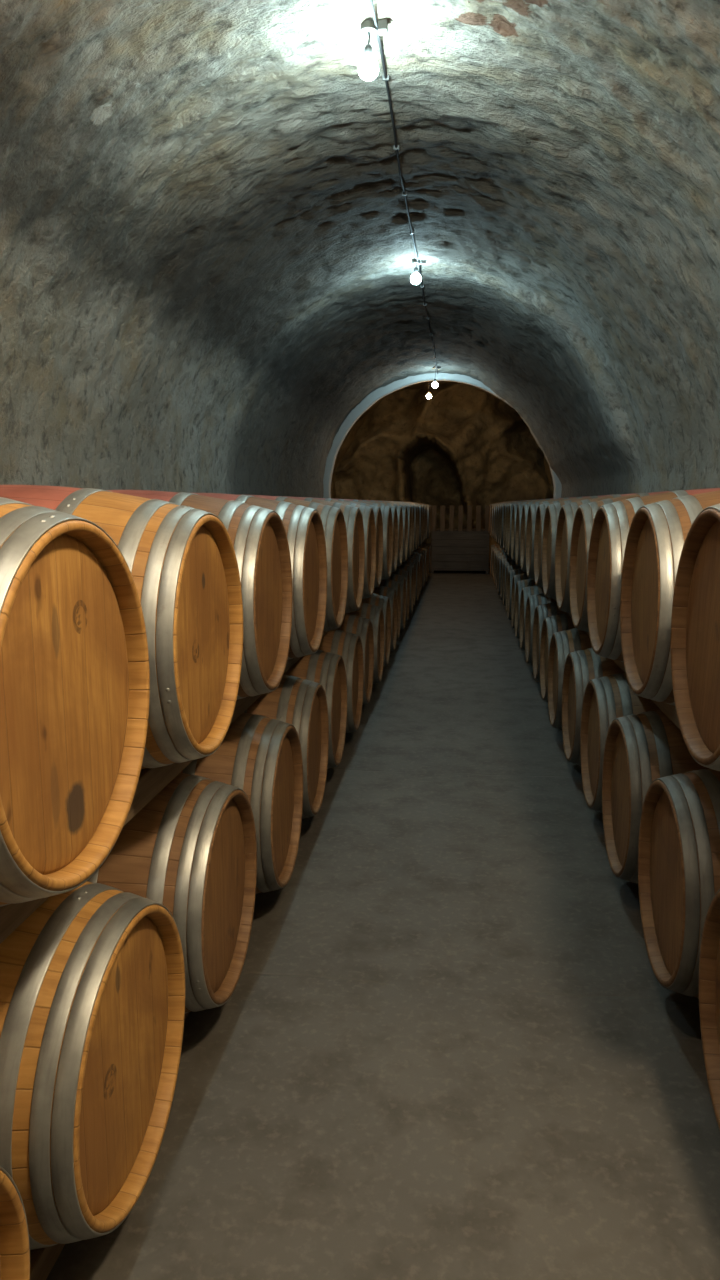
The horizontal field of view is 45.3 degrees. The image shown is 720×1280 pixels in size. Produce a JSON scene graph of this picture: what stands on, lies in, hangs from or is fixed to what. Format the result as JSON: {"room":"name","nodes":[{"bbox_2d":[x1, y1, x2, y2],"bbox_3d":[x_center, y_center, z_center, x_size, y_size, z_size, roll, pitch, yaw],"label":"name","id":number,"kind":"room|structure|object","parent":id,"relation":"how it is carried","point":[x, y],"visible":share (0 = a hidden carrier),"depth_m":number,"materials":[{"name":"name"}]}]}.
{"room":"wine cellar","nodes":[
{"label":"wine cellar","id":0,"kind":"room"},
{"bbox_2d":[0,465,323,497],"bbox_3d":[-1.708,-0.284,5.762,0.084,1.630,19.000,1,9,6],"label":"wall","id":1,"kind":"structure","parent":0,"point":[9,475],"depth_m":6.02,"materials":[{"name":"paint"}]},
{"bbox_2d":[0,0,719,491],"bbox_3d":[0.279,-2.038,5.252,4.083,1.994,19.006,1,9,7],"label":"ceiling","id":2,"kind":"structure","parent":0,"point":[207,251],"depth_m":5.10,"materials":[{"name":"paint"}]},
{"bbox_2d":[358,19,387,80],"bbox_3d":[0.059,-2.684,3.933,0.134,0.238,0.093,1,9,7],"label":"pendant lamp","id":3,"kind":"object","parent":2,"relation":"hanging from","point":[368,68],"visible":1,"depth_m":3.91,"materials":[{"name":"white glass"}]},
{"bbox_2d":[364,44,372,56],"bbox_3d":[0.038,-2.684,3.935,0.040,0.054,0.040,1,9,7],"label":"socket","id":4,"kind":"object","parent":3,"relation":"attached to","point":[368,50],"depth_m":3.92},
{"bbox_2d":[369,0,437,373],"bbox_3d":[0.436,-3.272,7.037,0.052,0.069,14.521,1,9,7],"label":"cable","id":5,"kind":"object","parent":2,"relation":"attached to","point":[385,77],"visible":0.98,"depth_m":5.18,"materials":[{"name":"rubber"}]},
{"bbox_2d":[411,259,425,284],"bbox_3d":[0.516,-3.260,7.641,0.134,0.214,0.093,1,9,7],"label":"pendant lamp","id":6,"kind":"object","parent":2,"relation":"hanging from","point":[415,278],"visible":0.99,"depth_m":7.62,"materials":[{"name":"white glass"}]},
{"bbox_2d":[432,366,440,387],"bbox_3d":[1.219,-4.197,13.770,0.134,0.341,0.093,1,9,7],"label":"pendant lamp","id":7,"kind":"object","parent":2,"relation":"hanging from","point":[434,384],"visible":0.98,"depth_m":13.76,"materials":[{"name":"white glass"}]},
{"bbox_2d":[46,568,719,1279],"bbox_3d":[0.569,0.120,8.462,6.400,0.009,25.300,1,9,7],"label":"floor","id":8,"kind":"structure","parent":0,"point":[450,1046],"depth_m":2.28,"materials":[{"name":"concrete"}]},
{"bbox_2d":[30,1012,188,1279],"bbox_3d":[-0.039,0.005,8.962,0.640,0.065,16.700,1,9,7],"label":"rack","id":9,"kind":"object","parent":8,"relation":"on","point":[42,1260],"visible":0.02,"depth_m":1.60,"materials":[{"name":"brown wood"}]},
{"bbox_2d":[0,1166,29,1279],"bbox_3d":[-0.970,0.891,1.007,0.950,0.690,0.690,1,9,7],"label":"wine barrel","id":10,"kind":"object","parent":9,"relation":"on","point":[14,1234],"visible":1,"depth_m":1.20,"materials":[{"name":"brown wood"}]},
{"bbox_2d":[0,881,184,1249],"bbox_3d":[-0.889,0.783,1.694,0.950,0.690,0.690,1,9,7],"label":"wine barrel","id":11,"kind":"object","parent":9,"relation":"on","point":[92,982],"visible":0.92,"depth_m":1.50,"materials":[{"name":"brown wood"}]},
{"bbox_2d":[87,772,256,1012],"bbox_3d":[-0.813,0.675,2.381,0.950,0.690,0.690,1,9,7],"label":"wine barrel","id":12,"kind":"object","parent":9,"relation":"on","point":[191,851],"visible":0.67,"depth_m":2.16,"materials":[{"name":"brown wood"}]},
{"bbox_2d":[0,580,381,943],"bbox_3d":[-0.011,-0.737,8.988,0.640,0.078,16.000,1,9,7],"label":"rack","id":13,"kind":"object","parent":12,"relation":"on","point":[151,781],"visible":0.02,"depth_m":2.04,"materials":[{"name":"brown wood"}]},
{"bbox_2d":[0,497,149,906],"bbox_3d":[-0.890,0.087,1.374,0.950,0.690,0.690,1,9,7],"label":"wine barrel","id":14,"kind":"object","parent":13,"relation":"on","point":[75,673],"visible":1,"depth_m":1.30,"materials":[{"name":"brown wood"}]},
{"bbox_2d":[0,485,242,768],"bbox_3d":[-0.811,-0.021,2.062,0.950,0.690,0.690,1,9,7],"label":"wine barrel","id":15,"kind":"object","parent":13,"relation":"on","point":[181,560],"visible":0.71,"depth_m":1.89,"materials":[{"name":"brown wood"}]},
{"bbox_2d":[107,490,292,699],"bbox_3d":[-0.735,-0.129,2.749,0.950,0.690,0.690,1,9,7],"label":"wine barrel","id":16,"kind":"object","parent":13,"relation":"on","point":[258,536],"visible":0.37,"depth_m":2.61,"materials":[{"name":"brown wood"}]},
{"bbox_2d":[193,493,326,659],"bbox_3d":[-0.642,-0.236,3.434,0.950,0.690,0.690,1,9,7],"label":"wine barrel","id":17,"kind":"object","parent":13,"relation":"on","point":[303,525],"visible":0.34,"depth_m":3.28,"materials":[{"name":"brown wood"}]},
{"bbox_2d":[250,495,347,631],"bbox_3d":[-0.563,-0.345,4.121,0.950,0.690,0.690,1,9,7],"label":"wine barrel","id":18,"kind":"object","parent":13,"relation":"on","point":[333,520],"visible":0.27,"depth_m":4.02,"materials":[{"name":"brown wood"}]},
{"bbox_2d":[276,496,364,612],"bbox_3d":[-0.475,-0.452,4.808,0.950,0.690,0.690,1,9,7],"label":"wine barrel","id":19,"kind":"object","parent":13,"relation":"on","point":[354,526],"visible":0.22,"depth_m":4.68,"materials":[{"name":"brown wood"}]},
{"bbox_2d":[303,497,375,598],"bbox_3d":[-0.396,-0.560,5.495,0.950,0.690,0.690,1,9,7],"label":"wine barrel","id":20,"kind":"object","parent":13,"relation":"on","point":[367,512],"visible":0.21,"depth_m":5.41,"materials":[{"name":"brown wood"}]},
{"bbox_2d":[324,498,382,587],"bbox_3d":[-0.332,-0.669,6.183,0.950,0.690,0.690,1,9,7],"label":"wine barrel","id":21,"kind":"object","parent":13,"relation":"on","point":[377,511],"visible":0.12,"depth_m":6.26,"materials":[{"name":"brown wood"}]},
{"bbox_2d":[343,499,392,579],"bbox_3d":[-0.233,-0.776,6.868,0.950,0.690,0.690,1,9,7],"label":"wine barrel","id":22,"kind":"object","parent":13,"relation":"on","point":[386,511],"visible":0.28,"depth_m":6.71,"materials":[{"name":"brown wood"}]},
{"bbox_2d":[351,499,397,572],"bbox_3d":[-0.160,-0.885,7.556,0.950,0.690,0.690,1,9,7],"label":"wine barrel","id":23,"kind":"object","parent":13,"relation":"on","point":[393,508],"visible":0.19,"depth_m":7.64,"materials":[{"name":"brown wood"}]},
{"bbox_2d":[367,500,402,566],"bbox_3d":[-0.081,-0.993,8.243,0.950,0.690,0.690,1,9,7],"label":"wine barrel","id":24,"kind":"object","parent":13,"relation":"on","point":[399,508],"visible":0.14,"depth_m":8.30,"materials":[{"name":"brown wood"}]},
{"bbox_2d":[370,500,407,561],"bbox_3d":[0.006,-1.101,8.929,0.950,0.690,0.690,1,9,7],"label":"wine barrel","id":25,"kind":"object","parent":13,"relation":"on","point":[404,508],"visible":0.18,"depth_m":8.80,"materials":[{"name":"brown wood"}]},
{"bbox_2d":[375,500,411,557],"bbox_3d":[0.091,-1.209,9.616,0.950,0.690,0.690,1,9,7],"label":"wine barrel","id":26,"kind":"object","parent":13,"relation":"on","point":[409,509],"visible":0.15,"depth_m":9.50,"materials":[{"name":"brown wood"}]},
{"bbox_2d":[389,501,414,553],"bbox_3d":[0.162,-1.317,10.304,0.950,0.690,0.690,1,9,7],"label":"wine barrel","id":27,"kind":"object","parent":13,"relation":"on","point":[412,507],"visible":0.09,"depth_m":10.46,"materials":[{"name":"brown wood"}]},
{"bbox_2d":[392,501,417,550],"bbox_3d":[0.247,-1.425,10.990,0.950,0.690,0.690,1,9,7],"label":"wine barrel","id":28,"kind":"object","parent":13,"relation":"on","point":[414,506],"visible":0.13,"depth_m":10.87,"materials":[{"name":"brown wood"}]},
{"bbox_2d":[396,501,422,545],"bbox_3d":[0.409,-1.641,12.364,0.950,0.690,0.690,1,9,7],"label":"wine barrel","id":29,"kind":"object","parent":13,"relation":"on","point":[420,506],"visible":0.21,"depth_m":12.23,"materials":[{"name":"brown wood"}]},
{"bbox_2d":[401,502,419,547],"bbox_3d":[0.318,-1.533,11.678,0.950,0.690,0.690,1,9,7],"label":"wine barrel","id":30,"kind":"object","parent":13,"relation":"on","point":[401,502],"visible":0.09,"depth_m":11.82,"materials":[{"name":"brown wood"}]},
{"bbox_2d":[398,501,423,542],"bbox_3d":[0.484,-1.749,13.051,0.950,0.690,0.690,1,9,7],"label":"wine barrel","id":31,"kind":"object","parent":13,"relation":"on","point":[398,501],"visible":0.1,"depth_m":13.11,"materials":[{"name":"brown wood"}]},
{"bbox_2d":[399,501,425,540],"bbox_3d":[0.561,-1.857,13.739,0.950,0.690,0.690,1,9,7],"label":"wine barrel","id":32,"kind":"object","parent":13,"relation":"on","point":[399,501],"visible":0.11,"depth_m":13.89,"materials":[{"name":"brown wood"}]},
{"bbox_2d":[410,502,426,539],"bbox_3d":[0.640,-1.965,14.426,0.950,0.690,0.690,1,9,7],"label":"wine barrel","id":33,"kind":"object","parent":13,"relation":"on","point":[410,502],"visible":0.06,"depth_m":14.54,"materials":[{"name":"brown wood"}]},
{"bbox_2d":[412,502,429,537],"bbox_3d":[0.739,-2.073,15.110,0.950,0.690,0.690,1,9,7],"label":"wine barrel","id":34,"kind":"object","parent":13,"relation":"on","point":[428,506],"visible":0.19,"depth_m":14.88,"materials":[{"name":"brown wood"}]},
{"bbox_2d":[181,712,302,893],"bbox_3d":[-0.719,0.568,3.066,0.950,0.690,0.690,1,9,7],"label":"wine barrel","id":35,"kind":"object","parent":9,"relation":"on","point":[260,756],"visible":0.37,"depth_m":2.84,"materials":[{"name":"brown wood"}]},
{"bbox_2d":[244,675,328,818],"bbox_3d":[-0.647,0.459,3.754,0.950,0.690,0.690,1,9,7],"label":"wine barrel","id":36,"kind":"object","parent":9,"relation":"on","point":[298,702],"visible":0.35,"depth_m":3.56,"materials":[{"name":"brown wood"}]},
{"bbox_2d":[284,649,346,768],"bbox_3d":[-0.573,0.351,4.442,0.950,0.690,0.690,1,9,7],"label":"wine barrel","id":37,"kind":"object","parent":9,"relation":"on","point":[327,669],"visible":0.19,"depth_m":4.25,"materials":[{"name":"brown wood"}]},
{"bbox_2d":[318,629,363,732],"bbox_3d":[-0.480,0.243,5.128,0.950,0.690,0.690,1,9,7],"label":"wine barrel","id":38,"kind":"object","parent":9,"relation":"on","point":[348,645],"visible":0.26,"depth_m":4.93,"materials":[{"name":"brown wood"}]},
{"bbox_2d":[336,614,373,704],"bbox_3d":[-0.407,0.135,5.815,0.950,0.690,0.690,1,9,7],"label":"wine barrel","id":39,"kind":"object","parent":9,"relation":"on","point":[361,626],"visible":0.22,"depth_m":5.67,"materials":[{"name":"brown wood"}]},
{"bbox_2d":[347,603,383,683],"bbox_3d":[-0.313,0.027,6.501,0.950,0.690,0.690,1,9,7],"label":"wine barrel","id":40,"kind":"object","parent":9,"relation":"on","point":[374,613],"visible":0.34,"depth_m":6.30,"materials":[{"name":"brown wood"}]},
{"bbox_2d":[361,593,390,665],"bbox_3d":[-0.237,-0.081,7.188,0.950,0.690,0.690,1,9,7],"label":"wine barrel","id":41,"kind":"object","parent":9,"relation":"on","point":[375,599],"visible":0.21,"depth_m":7.03,"materials":[{"name":"brown wood"}]},
{"bbox_2d":[373,586,396,651],"bbox_3d":[-0.154,-0.189,7.875,0.950,0.690,0.690,1,9,7],"label":"wine barrel","id":42,"kind":"object","parent":9,"relation":"on","point":[389,592],"visible":0.19,"depth_m":7.70,"materials":[{"name":"brown wood"}]},
{"bbox_2d":[380,579,400,639],"bbox_3d":[-0.088,-0.297,8.563,0.950,0.690,0.690,1,9,7],"label":"wine barrel","id":43,"kind":"object","parent":9,"relation":"on","point":[387,583],"visible":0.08,"depth_m":8.62,"materials":[{"name":"brown wood"}]},
{"bbox_2d":[389,573,405,629],"bbox_3d":[0.004,-0.405,9.249,0.950,0.690,0.690,1,9,7],"label":"wine barrel","id":44,"kind":"object","parent":9,"relation":"on","point":[401,579],"visible":0.2,"depth_m":9.07,"materials":[{"name":"brown wood"}]},
{"bbox_2d":[392,569,409,620],"bbox_3d":[0.082,-0.513,9.936,0.950,0.690,0.690,1,9,7],"label":"wine barrel","id":45,"kind":"object","parent":9,"relation":"on","point":[398,571],"visible":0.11,"depth_m":9.80,"materials":[{"name":"brown wood"}]},
{"bbox_2d":[396,564,413,613],"bbox_3d":[0.172,-0.621,10.622,0.950,0.690,0.690,1,9,7],"label":"wine barrel","id":46,"kind":"object","parent":9,"relation":"on","point":[409,569],"visible":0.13,"depth_m":10.45,"materials":[{"name":"brown wood"}]},
{"bbox_2d":[402,561,415,605],"bbox_3d":[0.243,-0.729,11.310,0.950,0.690,0.690,1,9,7],"label":"wine barrel","id":47,"kind":"object","parent":9,"relation":"on","point":[406,563],"visible":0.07,"depth_m":11.36,"materials":[{"name":"brown wood"}]},
{"bbox_2d":[406,558,418,600],"bbox_3d":[0.335,-0.837,11.995,0.950,0.690,0.690,1,9,7],"label":"wine barrel","id":48,"kind":"object","parent":9,"relation":"on","point":[415,561],"visible":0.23,"depth_m":11.82,"materials":[{"name":"brown wood"}]},
{"bbox_2d":[409,555,420,594],"bbox_3d":[0.410,-0.945,12.683,0.950,0.690,0.690,1,9,7],"label":"wine barrel","id":49,"kind":"object","parent":9,"relation":"on","point":[411,556],"visible":0.13,"depth_m":12.60,"materials":[{"name":"brown wood"}]},
{"bbox_2d":[411,552,422,589],"bbox_3d":[0.482,-1.053,13.371,0.950,0.690,0.690,1,9,7],"label":"wine barrel","id":50,"kind":"object","parent":9,"relation":"on","point":[414,553],"visible":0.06,"depth_m":13.49,"materials":[{"name":"brown wood"}]},
{"bbox_2d":[413,550,424,586],"bbox_3d":[0.574,-1.161,14.056,0.950,0.690,0.690,1,9,7],"label":"wine barrel","id":51,"kind":"object","parent":9,"relation":"on","point":[416,551],"visible":0.08,"depth_m":13.86,"materials":[{"name":"brown wood"}]},
{"bbox_2d":[417,548,426,582],"bbox_3d":[0.660,-1.269,14.743,0.950,0.690,0.690,1,9,7],"label":"wine barrel","id":52,"kind":"object","parent":9,"relation":"on","point":[420,549],"visible":0.15,"depth_m":14.57,"materials":[{"name":"brown wood"}]},
{"bbox_2d":[418,546,427,578],"bbox_3d":[0.736,-1.377,15.430,0.950,0.690,0.690,1,9,7],"label":"wine barrel","id":53,"kind":"object","parent":9,"relation":"on","point":[423,547],"visible":0.07,"depth_m":15.38,"materials":[{"name":"brown wood"}]},
{"bbox_2d":[431,530,488,573],"bbox_3d":[2.127,-1.888,18.357,1.220,0.885,0.820,1,9,7],"label":"wooden bin","id":54,"kind":"object","parent":8,"relation":"on","point":[455,550],"visible":0.9,"depth_m":17.96,"materials":[{"name":"brown wood"}]},
{"bbox_2d":[431,505,489,530],"bbox_3d":[2.121,-2.574,18.199,1.250,0.520,0.620,1,9,7],"label":"fence","id":55,"kind":"object","parent":54,"relation":"on","point":[434,507],"visible":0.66,"depth_m":17.91,"materials":[{"name":"brown wood"}]},
{"bbox_3d":[2.073,0.009,8.936,0.640,0.065,15.300,1,9,7],"label":"rack","id":56,"kind":"object","parent":8,"relation":"on","visible":0},
{"bbox_2d":[490,544,499,575],"bbox_3d":[2.916,-1.481,16.093,0.950,0.690,0.690,1,9,7],"label":"wine barrel","id":57,"kind":"object","parent":56,"relation":"on","point":[494,545],"visible":0.12,"depth_m":16.01,"materials":[{"name":"brown wood"}]},
{"bbox_2d":[492,546,500,578],"bbox_3d":[2.844,-1.373,15.405,0.950,0.690,0.690,1,9,7],"label":"wine barrel","id":58,"kind":"object","parent":56,"relation":"on","point":[495,547],"visible":0.12,"depth_m":15.50,"materials":[{"name":"brown wood"}]},
{"bbox_2d":[493,547,502,581],"bbox_3d":[2.758,-1.265,14.719,0.950,0.690,0.690,1,9,7],"label":"wine barrel","id":59,"kind":"object","parent":56,"relation":"on","point":[501,548],"visible":0.1,"depth_m":14.66,"materials":[{"name":"brown wood"}]},
{"bbox_2d":[494,549,505,585],"bbox_3d":[2.678,-1.157,14.032,0.950,0.690,0.690,1,9,7],"label":"wine barrel","id":60,"kind":"object","parent":56,"relation":"on","point":[503,550],"visible":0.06,"depth_m":14.12,"materials":[{"name":"brown wood"}]},
{"bbox_2d":[496,552,507,589],"bbox_3d":[2.592,-1.049,13.346,0.950,0.690,0.690,1,9,7],"label":"wine barrel","id":61,"kind":"object","parent":56,"relation":"on","point":[503,553],"visible":0.12,"depth_m":13.28,"materials":[{"name":"brown wood"}]},
{"bbox_2d":[497,554,509,594],"bbox_3d":[2.510,-0.941,12.659,0.950,0.690,0.690,1,9,7],"label":"wine barrel","id":62,"kind":"object","parent":56,"relation":"on","point":[500,558],"visible":0.19,"depth_m":12.57,"materials":[{"name":"brown wood"}]},
{"bbox_2d":[500,557,511,599],"bbox_3d":[2.439,-0.833,11.971,0.950,0.690,0.690,1,9,7],"label":"wine barrel","id":63,"kind":"object","parent":56,"relation":"on","point":[503,561],"visible":0.15,"depth_m":11.91,"materials":[{"name":"brown wood"}]},
{"bbox_2d":[503,561,515,605],"bbox_3d":[2.359,-0.725,11.284,0.950,0.690,0.690,1,9,7],"label":"wine barrel","id":64,"kind":"object","parent":56,"relation":"on","point":[506,564],"visible":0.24,"depth_m":11.22,"materials":[{"name":"brown wood"}]},
{"bbox_2d":[505,565,520,611],"bbox_3d":[2.280,-0.617,10.597,0.950,0.690,0.690,1,9,7],"label":"wine barrel","id":65,"kind":"object","parent":56,"relation":"on","point":[512,567],"visible":0.09,"depth_m":10.80,"materials":[{"name":"brown wood"}]},
{"bbox_2d":[507,568,526,619],"bbox_3d":[2.187,-0.509,9.912,0.950,0.690,0.690,1,9,7],"label":"wine barrel","id":66,"kind":"object","parent":56,"relation":"on","point":[514,572],"visible":0.18,"depth_m":9.84,"materials":[{"name":"brown wood"}]},
{"bbox_2d":[511,573,529,628],"bbox_3d":[2.114,-0.401,9.224,0.950,0.690,0.690,1,9,7],"label":"wine barrel","id":67,"kind":"object","parent":56,"relation":"on","point":[523,576],"visible":0.14,"depth_m":9.18,"materials":[{"name":"brown wood"}]},
{"bbox_2d":[554,599,679,728],"bbox_3d":[2.086,-0.761,9.095,0.640,0.090,15.300,1,9,7],"label":"rack","id":68,"kind":"object","parent":67,"relation":"on","point":[669,710],"visible":0.02,"depth_m":2.91,"materials":[{"name":"brown wood"}]},
{"bbox_2d":[489,502,500,534],"bbox_3d":[2.918,-2.267,16.251,0.950,0.690,0.690,1,9,7],"label":"wine barrel","id":69,"kind":"object","parent":68,"relation":"on","point":[499,502],"visible":0.1,"depth_m":16.21,"materials":[{"name":"brown wood"}]},
{"bbox_2d":[491,501,508,537],"bbox_3d":[2.746,-2.051,14.878,0.950,0.690,0.690,1,9,7],"label":"wine barrel","id":70,"kind":"object","parent":68,"relation":"on","point":[507,501],"visible":0.13,"depth_m":14.82,"materials":[{"name":"brown wood"}]},
{"bbox_2d":[493,501,510,538],"bbox_3d":[2.671,-1.943,14.190,0.950,0.690,0.690,1,9,7],"label":"wine barrel","id":71,"kind":"object","parent":68,"relation":"on","point":[509,501],"visible":0.09,"depth_m":14.14,"materials":[{"name":"brown wood"}]},
{"bbox_2d":[494,501,512,540],"bbox_3d":[2.596,-1.835,13.503,0.950,0.690,0.690,1,9,7],"label":"wine barrel","id":72,"kind":"object","parent":68,"relation":"on","point":[511,501],"visible":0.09,"depth_m":13.72,"materials":[{"name":"brown wood"}]},
{"bbox_2d":[498,501,515,544],"bbox_3d":[2.433,-1.619,12.129,0.950,0.690,0.690,1,9,7],"label":"wine barrel","id":73,"kind":"object","parent":68,"relation":"on","point":[515,501],"visible":0.11,"depth_m":12.38,"materials":[{"name":"brown wood"}]},
{"bbox_2d":[496,500,521,542],"bbox_3d":[2.515,-1.727,12.816,0.950,0.690,0.690,1,9,7],"label":"wine barrel","id":74,"kind":"object","parent":68,"relation":"on","point":[521,500],"visible":0.09,"depth_m":13.03,"materials":[{"name":"brown wood"}]},
{"bbox_2d":[500,500,524,547],"bbox_3d":[2.348,-1.511,11.443,0.950,0.690,0.690,1,9,7],"label":"wine barrel","id":75,"kind":"object","parent":68,"relation":"on","point":[502,505],"visible":0.13,"depth_m":11.40,"materials":[{"name":"brown wood"}]},
{"bbox_2d":[503,500,527,549],"bbox_3d":[2.276,-1.403,10.755,0.950,0.690,0.690,1,9,7],"label":"wine barrel","id":76,"kind":"object","parent":68,"relation":"on","point":[505,505],"visible":0.07,"depth_m":10.99,"materials":[{"name":"brown wood"}]},
{"bbox_2d":[505,499,537,552],"bbox_3d":[2.190,-1.295,10.069,0.950,0.690,0.690,1,9,7],"label":"wine barrel","id":77,"kind":"object","parent":68,"relation":"on","point":[507,508],"visible":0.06,"depth_m":10.33,"materials":[{"name":"brown wood"}]},
{"bbox_2d":[507,499,538,556],"bbox_3d":[2.097,-1.187,9.383,0.950,0.690,0.690,1,9,7],"label":"wine barrel","id":78,"kind":"object","parent":68,"relation":"on","point":[510,505],"visible":0.15,"depth_m":9.41,"materials":[{"name":"brown wood"}]},
{"bbox_2d":[511,498,552,560],"bbox_3d":[2.019,-1.079,8.696,0.950,0.690,0.690,1,9,7],"label":"wine barrel","id":79,"kind":"object","parent":68,"relation":"on","point":[514,510],"visible":0.1,"depth_m":8.70,"materials":[{"name":"brown wood"}]},
{"bbox_2d":[515,498,554,565],"bbox_3d":[1.940,-0.971,8.009,0.950,0.690,0.690,1,9,7],"label":"wine barrel","id":80,"kind":"object","parent":68,"relation":"on","point":[520,506],"visible":0.12,"depth_m":8.08,"materials":[{"name":"brown wood"}]},
{"bbox_2d":[520,497,570,571],"bbox_3d":[1.861,-0.863,7.322,0.950,0.690,0.690,1,9,7],"label":"wine barrel","id":81,"kind":"object","parent":68,"relation":"on","point":[525,508],"visible":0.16,"depth_m":7.47,"materials":[{"name":"brown wood"}]},
{"bbox_2d":[526,496,585,579],"bbox_3d":[1.778,-0.755,6.635,0.950,0.690,0.690,1,9,7],"label":"wine barrel","id":82,"kind":"object","parent":68,"relation":"on","point":[530,530],"visible":0.18,"depth_m":6.58,"materials":[{"name":"brown wood"}]},
{"bbox_2d":[534,496,589,587],"bbox_3d":[1.704,-0.647,5.947,0.950,0.690,0.690,1,9,7],"label":"wine barrel","id":83,"kind":"object","parent":68,"relation":"on","point":[540,514],"visible":0.14,"depth_m":6.09,"materials":[{"name":"brown wood"}]},
{"bbox_2d":[542,494,620,598],"bbox_3d":[1.618,-0.539,5.261,0.950,0.690,0.690,1,9,7],"label":"wine barrel","id":84,"kind":"object","parent":68,"relation":"on","point":[552,511],"visible":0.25,"depth_m":5.21,"materials":[{"name":"brown wood"}]},
{"bbox_2d":[555,493,637,612],"bbox_3d":[1.547,-0.431,4.573,0.950,0.690,0.690,1,9,7],"label":"wine barrel","id":85,"kind":"object","parent":68,"relation":"on","point":[567,512],"visible":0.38,"depth_m":4.62,"materials":[{"name":"brown wood"}]},
{"bbox_2d":[569,491,669,631],"bbox_3d":[1.462,-0.323,3.887,0.950,0.690,0.690,1,9,7],"label":"wine barrel","id":86,"kind":"object","parent":68,"relation":"on","point":[585,514],"visible":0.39,"depth_m":3.97,"materials":[{"name":"brown wood"}]},
{"bbox_2d":[587,488,719,661],"bbox_3d":[1.368,-0.215,3.202,0.950,0.690,0.690,1,9,7],"label":"wine barrel","id":87,"kind":"object","parent":68,"relation":"on","point":[612,521],"visible":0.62,"depth_m":3.13,"materials":[{"name":"brown wood"}]},
{"bbox_2d":[620,490,719,705],"bbox_3d":[1.296,-0.107,2.514,0.950,0.690,0.690,1,9,7],"label":"wine barrel","id":88,"kind":"object","parent":68,"relation":"on","point":[658,531],"visible":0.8,"depth_m":2.47,"materials":[{"name":"brown wood"}]},
{"bbox_2d":[671,504,719,770],"bbox_3d":[1.215,0.001,1.827,0.950,0.690,0.690,1,9,7],"label":"wine barrel","id":89,"kind":"object","parent":68,"relation":"on","point":[695,618],"visible":1,"depth_m":1.98,"materials":[{"name":"brown wood"}]},
{"bbox_2d":[515,578,535,638],"bbox_3d":[2.028,-0.293,8.537,0.950,0.690,0.690,1,9,7],"label":"wine barrel","id":90,"kind":"object","parent":56,"relation":"on","point":[530,582],"visible":0.19,"depth_m":8.45,"materials":[{"name":"brown wood"}]},
{"bbox_2d":[519,585,543,649],"bbox_3d":[1.951,-0.185,7.850,0.950,0.690,0.690,1,9,7],"label":"wine barrel","id":91,"kind":"object","parent":56,"relation":"on","point":[527,591],"visible":0.2,"depth_m":7.78,"materials":[{"name":"brown wood"}]},
{"bbox_2d":[525,593,555,664],"bbox_3d":[1.872,-0.077,7.163,0.950,0.690,0.690,1,9,7],"label":"wine barrel","id":92,"kind":"object","parent":56,"relation":"on","point":[535,600],"visible":0.15,"depth_m":7.07,"materials":[{"name":"brown wood"}]},
{"bbox_2d":[532,602,566,680],"bbox_3d":[1.800,0.031,6.475,0.950,0.690,0.690,1,9,7],"label":"wine barrel","id":93,"kind":"object","parent":56,"relation":"on","point":[542,611],"visible":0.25,"depth_m":6.42,"materials":[{"name":"brown wood"}]},
{"bbox_2d":[540,613,574,701],"bbox_3d":[1.715,0.139,5.789,0.950,0.690,0.690,1,9,7],"label":"wine barrel","id":94,"kind":"object","parent":56,"relation":"on","point":[553,624],"visible":0.19,"depth_m":5.76,"materials":[{"name":"brown wood"}]},
{"bbox_2d":[548,628,591,729],"bbox_3d":[1.621,0.247,5.103,0.950,0.690,0.690,1,9,7],"label":"wine barrel","id":95,"kind":"object","parent":56,"relation":"on","point":[562,643],"visible":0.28,"depth_m":4.99,"materials":[{"name":"brown wood"}]},
{"bbox_2d":[562,648,624,764],"bbox_3d":[1.549,0.355,4.415,0.950,0.690,0.690,1,9,7],"label":"wine barrel","id":96,"kind":"object","parent":56,"relation":"on","point":[581,666],"visible":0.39,"depth_m":4.30,"materials":[{"name":"brown wood"}]},
{"bbox_2d":[580,673,659,811],"bbox_3d":[1.476,0.463,3.728,0.950,0.690,0.690,1,9,7],"label":"wine barrel","id":97,"kind":"object","parent":56,"relation":"on","point":[609,698],"visible":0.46,"depth_m":3.65,"materials":[{"name":"brown wood"}]},
{"bbox_2d":[602,710,709,883],"bbox_3d":[1.385,0.571,3.042,0.950,0.690,0.690,1,9,7],"label":"wine barrel","id":98,"kind":"object","parent":56,"relation":"on","point":[640,749],"visible":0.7,"depth_m":2.93,"materials":[{"name":"brown wood"}]},
{"bbox_2d":[638,769,719,998],"bbox_3d":[1.304,0.679,2.355,0.950,0.690,0.690,1,9,7],"label":"wine barrel","id":99,"kind":"object","parent":56,"relation":"on","point":[679,842],"visible":0.94,"depth_m":2.30,"materials":[{"name":"brown wood"}]},
{"bbox_2d":[699,889,719,1129],"bbox_3d":[1.223,0.787,1.668,0.950,0.690,0.690,1,9,7],"label":"wine barrel","id":100,"kind":"object","parent":56,"relation":"on","point":[709,960],"visible":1,"depth_m":1.95,"materials":[{"name":"brown wood"}]},
{"bbox_2d":[331,381,553,567],"bbox_3d":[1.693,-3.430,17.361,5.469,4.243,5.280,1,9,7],"label":"wall","id":101,"kind":"structure","parent":0,"point":[363,418],"depth_m":19.23,"materials":[{"name":"grey stone"}]},
{"bbox_2d":[323,373,561,498],"bbox_3d":[1.378,-3.049,14.646,5.509,4.332,0.336,1,9,7],"label":"trim","id":102,"kind":"structure","parent":101,"relation":"attached to","point":[379,393],"depth_m":14.46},
{"bbox_2d":[561,473,719,497],"bbox_3d":[2.268,-0.212,5.304,0.084,1.630,19.000,1,9,7],"label":"wall","id":103,"kind":"structure","parent":0,"point":[711,480],"depth_m":7.27,"materials":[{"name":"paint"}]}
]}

